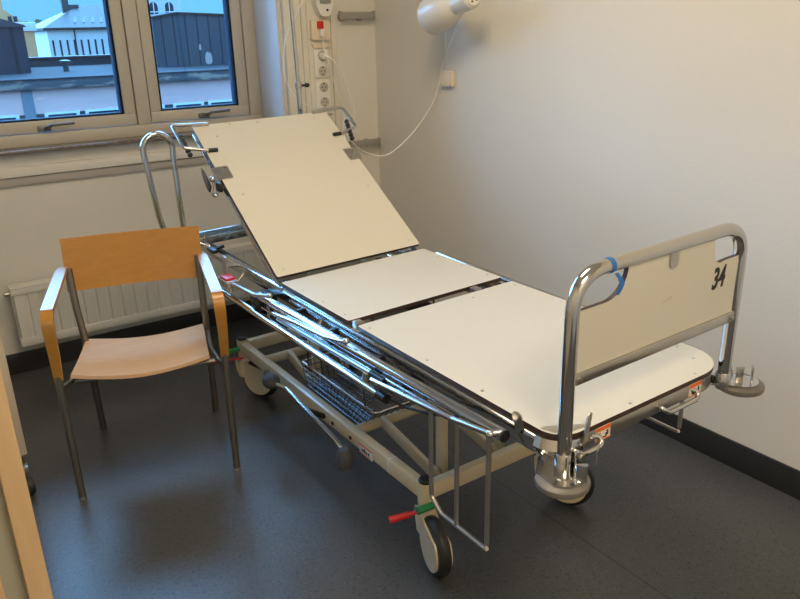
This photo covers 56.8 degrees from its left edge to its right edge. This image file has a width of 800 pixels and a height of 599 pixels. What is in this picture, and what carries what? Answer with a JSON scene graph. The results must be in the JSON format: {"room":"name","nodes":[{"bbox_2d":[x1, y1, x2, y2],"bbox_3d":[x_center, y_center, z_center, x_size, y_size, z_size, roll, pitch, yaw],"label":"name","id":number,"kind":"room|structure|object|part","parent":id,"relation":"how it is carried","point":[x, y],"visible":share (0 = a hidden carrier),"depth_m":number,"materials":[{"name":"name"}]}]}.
{"room":"hospital room","nodes":[
{"label":"hospital room","id":0,"kind":"room"},
{"bbox_2d":[0,0,380,354],"bbox_3d":[-1.589,-1.055,3.299,3.208,2.800,0.594,-14,24,-32],"label":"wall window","id":1,"kind":"structure","parent":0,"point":[34,218],"depth_m":3.61,"materials":[{"name":"white paint"}]},
{"bbox_2d":[0,0,262,148],"bbox_3d":[-1.713,-1.293,3.179,2.318,1.264,0.132,-14,24,-32],"label":"window","id":2,"kind":"structure","parent":1,"relation":"attached to","point":[141,112],"depth_m":3.58,"materials":[{"name":"beige paint"}]},
{"bbox_3d":[-1.579,-0.794,3.401,0.153,0.041,0.056,-14,24,-32],"label":"handle","id":3,"kind":"part","parent":2,"relation":"part of","materials":[{"name":"metal"}]},
{"bbox_3d":[-1.725,-1.298,3.197,0.990,1.138,0.068,-14,24,-32],"label":"sash","id":4,"kind":"part","parent":2,"relation":"part of","materials":[{"name":"beige paint"}]},
{"bbox_3d":[-1.045,-1.473,3.632,0.518,1.138,0.068,-14,24,-32],"label":"sash","id":5,"kind":"part","parent":2,"relation":"part of","materials":[{"name":"beige paint"}]},
{"bbox_3d":[-0.953,-0.955,3.801,0.153,0.041,0.056,-14,24,-32],"label":"handle","id":6,"kind":"part","parent":2,"relation":"part of","materials":[{"name":"metal"}]},
{"bbox_2d":[3,240,275,346],"bbox_3d":[-1.250,0.015,3.771,1.331,0.452,0.118,-14,24,-32],"label":"radiator","id":7,"kind":"object","parent":1,"relation":"attached to","point":[117,305],"visible":0.49,"depth_m":3.61,"materials":[{"name":"metal"}]},
{"bbox_3d":[-1.238,-0.062,3.744,1.297,0.265,0.044,-14,24,-32],"label":"panel","id":8,"kind":"part","parent":7,"relation":"part of","materials":[{"name":"metal"}]},
{"bbox_2d":[6,295,277,375],"bbox_3d":[-1.475,0.255,3.639,3.198,0.103,0.200,-14,24,-32],"label":"baseboard","id":9,"kind":"structure","parent":1,"relation":"attached to","point":[33,359],"depth_m":3.78,"materials":[{"name":"black plastic"}]},
{"bbox_2d":[280,0,340,130],"bbox_3d":[-0.446,-1.280,3.711,0.287,2.670,0.048,-14,24,-32],"label":"wall panel","id":10,"kind":"object","parent":1,"relation":"attached to","point":[305,13],"depth_m":3.71,"materials":[{"name":"plastic"}]},
{"bbox_2d":[309,20,329,47],"bbox_3d":[-0.395,-1.323,3.688,0.103,0.133,0.040,-14,24,-32],"label":"button","id":11,"kind":"object","parent":10,"relation":"attached to","point":[319,29],"visible":1,"depth_m":3.67,"materials":[{"name":"beige plastic"}]},
{"bbox_2d":[323,37,344,137],"bbox_3d":[-0.299,-0.590,3.855,0.091,1.483,0.204,-6,21,-14],"label":"cable","id":12,"kind":"object","parent":11,"relation":"hanging from","point":[323,37],"visible":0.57,"depth_m":3.76,"materials":[{"name":"white plastic"}]},
{"bbox_2d":[313,49,328,77],"bbox_3d":[-0.398,-1.195,3.747,0.084,0.136,0.012,-14,24,-32],"label":"double socket","id":13,"kind":"object","parent":10,"relation":"attached to","point":[321,67],"visible":0.97,"depth_m":3.74,"materials":[{"name":"white plastic"}]},
{"bbox_2d":[319,52,328,59],"bbox_3d":[-0.380,-1.224,3.721,0.041,0.036,0.036,-14,24,-32],"label":"plug","id":14,"kind":"object","parent":13,"relation":"in","point":[322,56],"visible":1,"depth_m":3.71,"materials":[{"name":"white plastic"}]},
{"bbox_2d":[329,57,354,138],"bbox_3d":[-0.278,-0.527,3.828,0.121,1.384,0.330,-2,20,-2],"label":"cable","id":15,"kind":"object","parent":14,"relation":"attached to","point":[329,57],"visible":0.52,"depth_m":3.79,"materials":[{"name":"white plastic"}]},
{"bbox_2d":[311,0,332,15],"bbox_3d":[-0.383,-1.540,3.605,0.105,0.300,0.066,-14,24,-32],"label":"handset","id":16,"kind":"object","parent":10,"relation":"attached to","point":[320,7],"visible":1,"depth_m":3.63,"materials":[{"name":"white plastic"}]},
{"bbox_2d":[283,0,320,108],"bbox_3d":[-0.440,-1.110,3.479,0.219,0.593,0.427,-6,20,-12],"label":"cable","id":17,"kind":"object","parent":16,"relation":"hanging from","point":[303,0],"visible":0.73,"depth_m":3.44,"materials":[{"name":"white plastic"}]},
{"bbox_2d":[315,80,330,108],"bbox_3d":[-0.394,-1.052,3.799,0.084,0.136,0.012,-14,24,-32],"label":"double socket","id":18,"kind":"object","parent":10,"relation":"attached to","point":[322,88],"visible":0.99,"depth_m":3.79,"materials":[{"name":"white plastic"}]},
{"bbox_3d":[-0.229,-1.457,3.804,0.211,0.047,0.054,-14,24,-32],"label":"equipment rail","id":19,"kind":"part","parent":1,"relation":"part of","materials":[{"name":"grey metal"}]},
{"bbox_3d":[-0.198,-0.854,4.036,0.191,0.047,0.054,-14,24,-32],"label":"equipment rail","id":20,"kind":"part","parent":1,"relation":"part of","materials":[{"name":"grey metal"}]},
{"bbox_2d":[10,309,799,598],"bbox_3d":[-0.099,0.989,1.793,3.208,0.080,5.070,-14,24,-32],"label":"floor","id":21,"kind":"structure","parent":0,"point":[166,513],"depth_m":2.44,"materials":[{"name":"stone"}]},
{"bbox_2d":[0,333,35,494],"bbox_3d":[-1.596,0.266,2.507,0.462,0.859,0.489,-14,24,-32],"label":"base cabinet","id":22,"kind":"object","parent":21,"relation":"on","point":[3,362],"visible":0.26,"depth_m":2.50,"materials":[{"name":"laminate"}]},
{"bbox_2d":[40,226,240,499],"bbox_3d":[-0.924,0.204,2.712,0.564,0.810,0.543,-7,21,-16],"label":"armchair","id":23,"kind":"object","parent":21,"relation":"on","point":[119,258],"visible":1,"depth_m":2.75,"materials":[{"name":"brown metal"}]},
{"bbox_3d":[-1.165,0.079,2.539,0.038,0.263,0.456,-7,21,-15],"label":"armrest","id":24,"kind":"part","parent":23,"relation":"part of","materials":[{"name":"brown wood"}]},
{"bbox_3d":[-1.106,0.469,2.486,0.024,0.470,0.030,0,20,4],"label":"leg","id":25,"kind":"part","parent":23,"relation":"part of","materials":[{"name":"grey metal"}]},
{"bbox_3d":[-1.207,0.214,2.852,0.043,0.709,0.098,-8,21,-16],"label":"leg","id":26,"kind":"part","parent":23,"relation":"part of","materials":[{"name":"grey metal"}]},
{"bbox_3d":[-1.012,-0.159,2.818,0.498,0.196,0.067,-8,21,-16],"label":"backrest","id":27,"kind":"part","parent":23,"relation":"part of","materials":[{"name":"brown wood"}]},
{"bbox_3d":[-0.928,0.191,2.678,0.448,0.070,0.435,-7,21,-16],"label":"seat","id":28,"kind":"part","parent":23,"relation":"part of","materials":[{"name":"brown wood"}]},
{"bbox_3d":[-0.920,0.217,2.686,0.545,0.068,0.405,-8,21,-16],"label":"seat frame","id":29,"kind":"part","parent":23,"relation":"part of","materials":[{"name":"grey metal"}]},
{"bbox_3d":[-0.775,0.157,2.981,0.027,0.709,0.098,-8,21,-16],"label":"leg","id":30,"kind":"part","parent":23,"relation":"part of","materials":[{"name":"grey metal"}]},
{"bbox_3d":[-0.679,0.017,2.681,0.039,0.262,0.463,-9,21,-19],"label":"armrest","id":31,"kind":"part","parent":23,"relation":"part of","materials":[{"name":"brown wood"}]},
{"bbox_3d":[-0.603,0.401,2.640,0.024,0.470,0.030,0,20,4],"label":"leg","id":32,"kind":"part","parent":23,"relation":"part of","materials":[{"name":"grey metal"}]},
{"bbox_2d":[140,106,764,577],"bbox_3d":[-0.048,0.050,2.517,0.897,1.186,2.243,-14,24,-32],"label":"hospital bed","id":33,"kind":"object","parent":21,"relation":"on","point":[556,376],"visible":0.99,"depth_m":2.17,"materials":[{"name":"white metal"}]},
{"bbox_3d":[-0.734,-0.454,2.812,0.037,0.098,0.004,-14,24,-32],"label":"release lever","id":34,"kind":"part","parent":33,"relation":"part of","materials":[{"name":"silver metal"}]},
{"bbox_3d":[-0.750,-0.209,3.024,0.061,0.025,0.070,-14,24,-32],"label":"lever handle","id":35,"kind":"part","parent":33,"relation":"part of","materials":[{"name":"black plastic"}]},
{"bbox_3d":[-0.686,-0.471,2.855,0.062,0.079,0.085,-14,24,-32],"label":"edge plate","id":36,"kind":"part","parent":33,"relation":"part of","materials":[{"name":"metal"}]},
{"bbox_3d":[-0.714,0.258,3.208,0.071,0.011,0.012,-5,20,-10],"label":"lever","id":37,"kind":"part","parent":33,"relation":"part of","materials":[{"name":"red plastic"}]},
{"bbox_3d":[-0.684,0.211,3.221,0.048,0.084,0.048,-14,24,-32],"label":"corner post","id":38,"kind":"part","parent":33,"relation":"part of","materials":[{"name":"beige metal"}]},
{"bbox_3d":[-0.492,0.009,2.645,0.067,0.065,0.091,-14,24,-32],"label":"clamp knob","id":39,"kind":"part","parent":33,"relation":"part of","materials":[{"name":"black plastic"}]},
{"bbox_3d":[-0.448,0.024,2.579,0.080,0.086,0.622,-14,24,-32],"label":"pivot arm","id":40,"kind":"part","parent":33,"relation":"part of","materials":[{"name":"metal"}]},
{"bbox_2d":[289,0,309,113],"bbox_3d":[-0.471,-1.007,3.264,0.206,1.440,0.029,-14,24,-32],"label":"pole","id":41,"kind":"object","parent":33,"relation":"on","point":[298,85],"visible":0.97,"depth_m":3.27,"materials":[{"name":"silver metal"}]},
{"bbox_3d":[-0.410,0.282,3.061,0.018,0.096,0.221,-14,24,-32],"label":"lift arm","id":42,"kind":"part","parent":33,"relation":"part of","materials":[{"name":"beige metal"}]},
{"bbox_3d":[-0.381,-0.421,2.946,0.613,0.491,0.718,-14,24,-32],"label":"backrest frame","id":43,"kind":"part","parent":33,"relation":"part of","materials":[{"name":"silver metal"}]},
{"bbox_3d":[-0.380,-0.452,2.935,0.614,0.478,0.707,-14,24,-32],"label":"backrest","id":44,"kind":"part","parent":33,"relation":"part of","materials":[{"name":"beige laminate"}]},
{"bbox_3d":[-0.190,0.131,2.310,0.006,0.065,0.860,-14,24,-32],"label":"slotted plate","id":45,"kind":"part","parent":33,"relation":"part of","materials":[{"name":"metal"}]},
{"bbox_3d":[-0.208,-0.605,3.157,0.060,0.078,0.085,-14,24,-32],"label":"edge plate","id":46,"kind":"part","parent":33,"relation":"part of","materials":[{"name":"metal"}]},
{"bbox_2d":[301,300,434,423],"bbox_3d":[-0.115,0.165,2.700,0.303,0.443,0.534,-14,24,-32],"label":"wire basket","id":47,"kind":"object","parent":33,"relation":"hanging from","point":[380,412],"visible":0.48,"depth_m":2.74,"materials":[{"name":"silver metal"}]},
{"bbox_3d":[0.030,0.491,2.457,0.018,0.097,0.330,-14,24,-32],"label":"lift arm","id":48,"kind":"part","parent":33,"relation":"part of","materials":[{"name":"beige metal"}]},
{"bbox_3d":[0.076,0.571,2.180,0.048,0.084,0.048,-14,24,-32],"label":"corner post","id":49,"kind":"part","parent":33,"relation":"part of","materials":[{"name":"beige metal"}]},
{"bbox_3d":[0.227,0.440,2.583,0.018,0.097,0.330,-14,24,-32],"label":"lift arm","id":50,"kind":"part","parent":33,"relation":"part of","materials":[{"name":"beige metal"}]},
{"bbox_3d":[0.358,-0.027,2.596,0.079,0.125,1.550,-14,24,-32],"label":"rail","id":51,"kind":"part","parent":33,"relation":"part of","materials":[{"name":"silver metal"}]},
{"bbox_3d":[0.333,0.361,1.558,0.088,0.006,0.121,-6,20,-12],"label":"plate","id":52,"kind":"part","parent":33,"relation":"part of","materials":[{"name":"silver metal"}]},
{"bbox_3d":[0.357,0.276,1.582,0.108,0.003,0.027,-2,20,-2],"label":"corner plate","id":53,"kind":"part","parent":33,"relation":"part of","materials":[{"name":"metal"}]},
{"bbox_2d":[554,453,572,469],"bbox_3d":[0.347,0.339,1.572,0.038,0.034,0.038,-14,24,-32],"label":"socket","id":54,"kind":"object","parent":33,"relation":"attached to","point":[562,461],"depth_m":1.56,"materials":[{"name":"silver metal"}]},
{"bbox_3d":[0.382,0.333,1.572,0.016,0.016,0.024,-14,24,-32],"label":"knob","id":55,"kind":"part","parent":33,"relation":"part of","materials":[{"name":"metal"}]},
{"bbox_3d":[0.566,0.243,1.740,0.608,0.048,0.104,-17,25,-36],"label":"foot rail","id":56,"kind":"part","parent":33,"relation":"part of","materials":[{"name":"metal"}]},
{"bbox_3d":[0.575,0.082,1.649,0.597,0.449,0.030,-14,24,-32],"label":"tube frame","id":57,"kind":"part","parent":33,"relation":"part of","materials":[{"name":"silver metal"}]},
{"bbox_3d":[0.576,0.100,1.656,0.552,0.036,0.024,-14,24,-32],"label":"rail","id":58,"kind":"part","parent":33,"relation":"part of","materials":[{"name":"metal"}]},
{"bbox_3d":[0.573,-0.001,1.618,0.546,0.219,0.011,-14,24,-32],"label":"panel","id":59,"kind":"part","parent":33,"relation":"part of","materials":[{"name":"beige laminate"}]},
{"bbox_2d":[714,370,731,386],"bbox_3d":[0.812,0.196,1.861,0.038,0.034,0.038,-14,24,-32],"label":"socket","id":60,"kind":"object","parent":33,"relation":"attached to","point":[722,378],"depth_m":1.85,"materials":[{"name":"silver metal"}]},
{"bbox_3d":[0.843,0.205,1.879,0.124,0.006,0.076,5,21,18],"label":"plate","id":61,"kind":"part","parent":33,"relation":"part of","materials":[{"name":"silver metal"}]},
{"bbox_2d":[374,0,799,470],"bbox_3d":[1.136,-0.758,2.301,0.100,2.800,5.400,-14,24,-32],"label":"wall","id":62,"kind":"structure","parent":0,"point":[569,136],"depth_m":2.78,"materials":[{"name":"white paint"}]},
{"bbox_2d":[441,71,453,86],"bbox_3d":[0.224,-1.044,3.496,0.021,0.070,0.086,-14,24,-32],"label":"wall box","id":63,"kind":"object","parent":62,"relation":"attached to","point":[447,77],"visible":1,"depth_m":3.48,"materials":[{"name":"beige plastic"}]},
{"bbox_2d":[417,0,479,34],"bbox_3d":[0.165,-1.294,3.257,0.177,0.242,0.550,-8,21,-18],"label":"wall lamp","id":64,"kind":"object","parent":62,"relation":"attached to","point":[435,17],"visible":1,"depth_m":3.17,"materials":[{"name":"plastic"}]},
{"bbox_2d":[337,23,456,156],"bbox_3d":[-0.013,-0.976,3.410,0.546,0.641,0.337,-1,20,0],"label":"cable","id":65,"kind":"object","parent":64,"relation":"hanging from","point":[456,23],"visible":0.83,"depth_m":3.52,"materials":[{"name":"white plastic"}]},
{"bbox_2d":[445,31,446,70],"bbox_3d":[0.212,-1.196,3.342,0.010,0.330,0.198,-1,20,1],"label":"cable","id":66,"kind":"object","parent":64,"relation":"hanging from","point":[445,31],"visible":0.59,"depth_m":3.44,"materials":[{"name":"white plastic"}]},
{"bbox_2d":[405,302,799,499],"bbox_3d":[1.275,0.593,2.522,0.010,0.103,4.860,-14,24,-32],"label":"baseboard","id":67,"kind":"structure","parent":62,"relation":"attached to","point":[778,475],"depth_m":2.64,"materials":[{"name":"black plastic"}]},
{"bbox_3d":[-1.012,-0.125,0.703,1.028,2.800,0.050,-14,24,-32],"label":"wall partition","id":68,"kind":"structure","parent":0,"visible":0},
{"bbox_2d":[0,367,52,598],"bbox_3d":[-0.633,0.100,1.054,0.108,2.120,0.075,-14,24,-32],"label":"door","id":69,"kind":"structure","parent":68,"relation":"in","point":[23,570],"depth_m":1.14,"materials":[{"name":"brown wood"}]},
{"label":"outside","id":70,"kind":"structure","parent":0,"visible":0},
{"bbox_3d":[-43.927,-32.298,131.561,240.000,0.200,248.000,-14,24,-32],"label":"ground","id":71,"kind":"structure","parent":70,"visible":0},
{"bbox_2d":[0,0,38,56],"bbox_3d":[-41.905,-19.092,66.286,16.950,19.500,11.600,-14,24,-32],"label":"house","id":72,"kind":"structure","parent":71,"relation":"on","point":[30,27],"depth_m":64.91,"materials":[{"name":"beige"}]},
{"bbox_3d":[-42.015,-23.601,64.646,16.950,0.740,11.600,-14,24,-32],"label":"cornice","id":73,"kind":"part","parent":72,"relation":"part of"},
{"bbox_2d":[34,0,109,56],"bbox_3d":[-37.065,-26.637,89.049,11.100,17.900,12.000,-14,24,-32],"label":"house","id":74,"kind":"structure","parent":71,"relation":"on","point":[78,30],"depth_m":82.70,"materials":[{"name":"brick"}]},
{"bbox_2d":[0,54,231,120],"bbox_3d":[-19.997,-5.807,38.396,50.800,12.590,14.420,-14,24,-32],"label":"building","id":75,"kind":"structure","parent":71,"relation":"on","point":[88,87],"depth_m":33.49,"materials":[{"name":"paint"}]},
{"bbox_3d":[-16.901,-6.992,31.498,1.250,1.390,0.028,-14,24,-32],"label":"pane","id":76,"kind":"part","parent":75,"relation":"part of","materials":[{"name":"clear glass"}]},
{"bbox_2d":[0,19,30,73],"bbox_3d":[-23.990,-11.387,33.376,12.500,2.810,5.500,-14,24,-32],"label":"plant room","id":77,"kind":"object","parent":75,"relation":"on","point":[14,59],"visible":0.92,"depth_m":34.30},
{"bbox_3d":[-14.851,-7.520,32.810,1.170,1.390,0.028,-14,24,-32],"label":"pane","id":78,"kind":"part","parent":75,"relation":"part of","materials":[{"name":"clear glass"}]},
{"bbox_2d":[59,60,70,71],"bbox_3d":[-16.148,-11.291,35.721,0.540,0.545,0.532,-14,24,-32],"label":"roof vent","id":79,"kind":"object","parent":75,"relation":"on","point":[64,62],"visible":1,"depth_m":35.62,"materials":[{"name":"grey metal"}]},
{"bbox_3d":[-13.386,-7.897,33.748,1.350,1.390,0.028,-14,24,-32],"label":"pane","id":80,"kind":"part","parent":75,"relation":"part of","materials":[{"name":"clear glass"}]},
{"bbox_3d":[-10.155,-8.728,35.816,1.240,1.390,0.028,-14,24,-32],"label":"pane","id":81,"kind":"part","parent":75,"relation":"part of","materials":[{"name":"clear glass"}]},
{"bbox_2d":[150,12,227,66],"bbox_3d":[-10.094,-14.924,42.283,9.740,2.690,5.500,-14,24,-32],"label":"plant room","id":82,"kind":"object","parent":75,"relation":"on","point":[180,38],"visible":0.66,"depth_m":38.67,"materials":[{"name":"dark blue-grey painted sheet metal"}]},
{"bbox_3d":[-8.727,-9.095,36.730,1.230,1.390,0.028,-14,24,-32],"label":"pane","id":83,"kind":"part","parent":75,"relation":"part of","materials":[{"name":"clear glass"}]},
{"bbox_2d":[149,0,181,13],"bbox_3d":[-30.827,-31.255,93.864,5.000,23.000,8.100,-14,24,-32],"label":"tower house","id":84,"kind":"structure","parent":71,"relation":"on","point":[156,6],"depth_m":89.16,"materials":[{"name":"white"}]}
]}

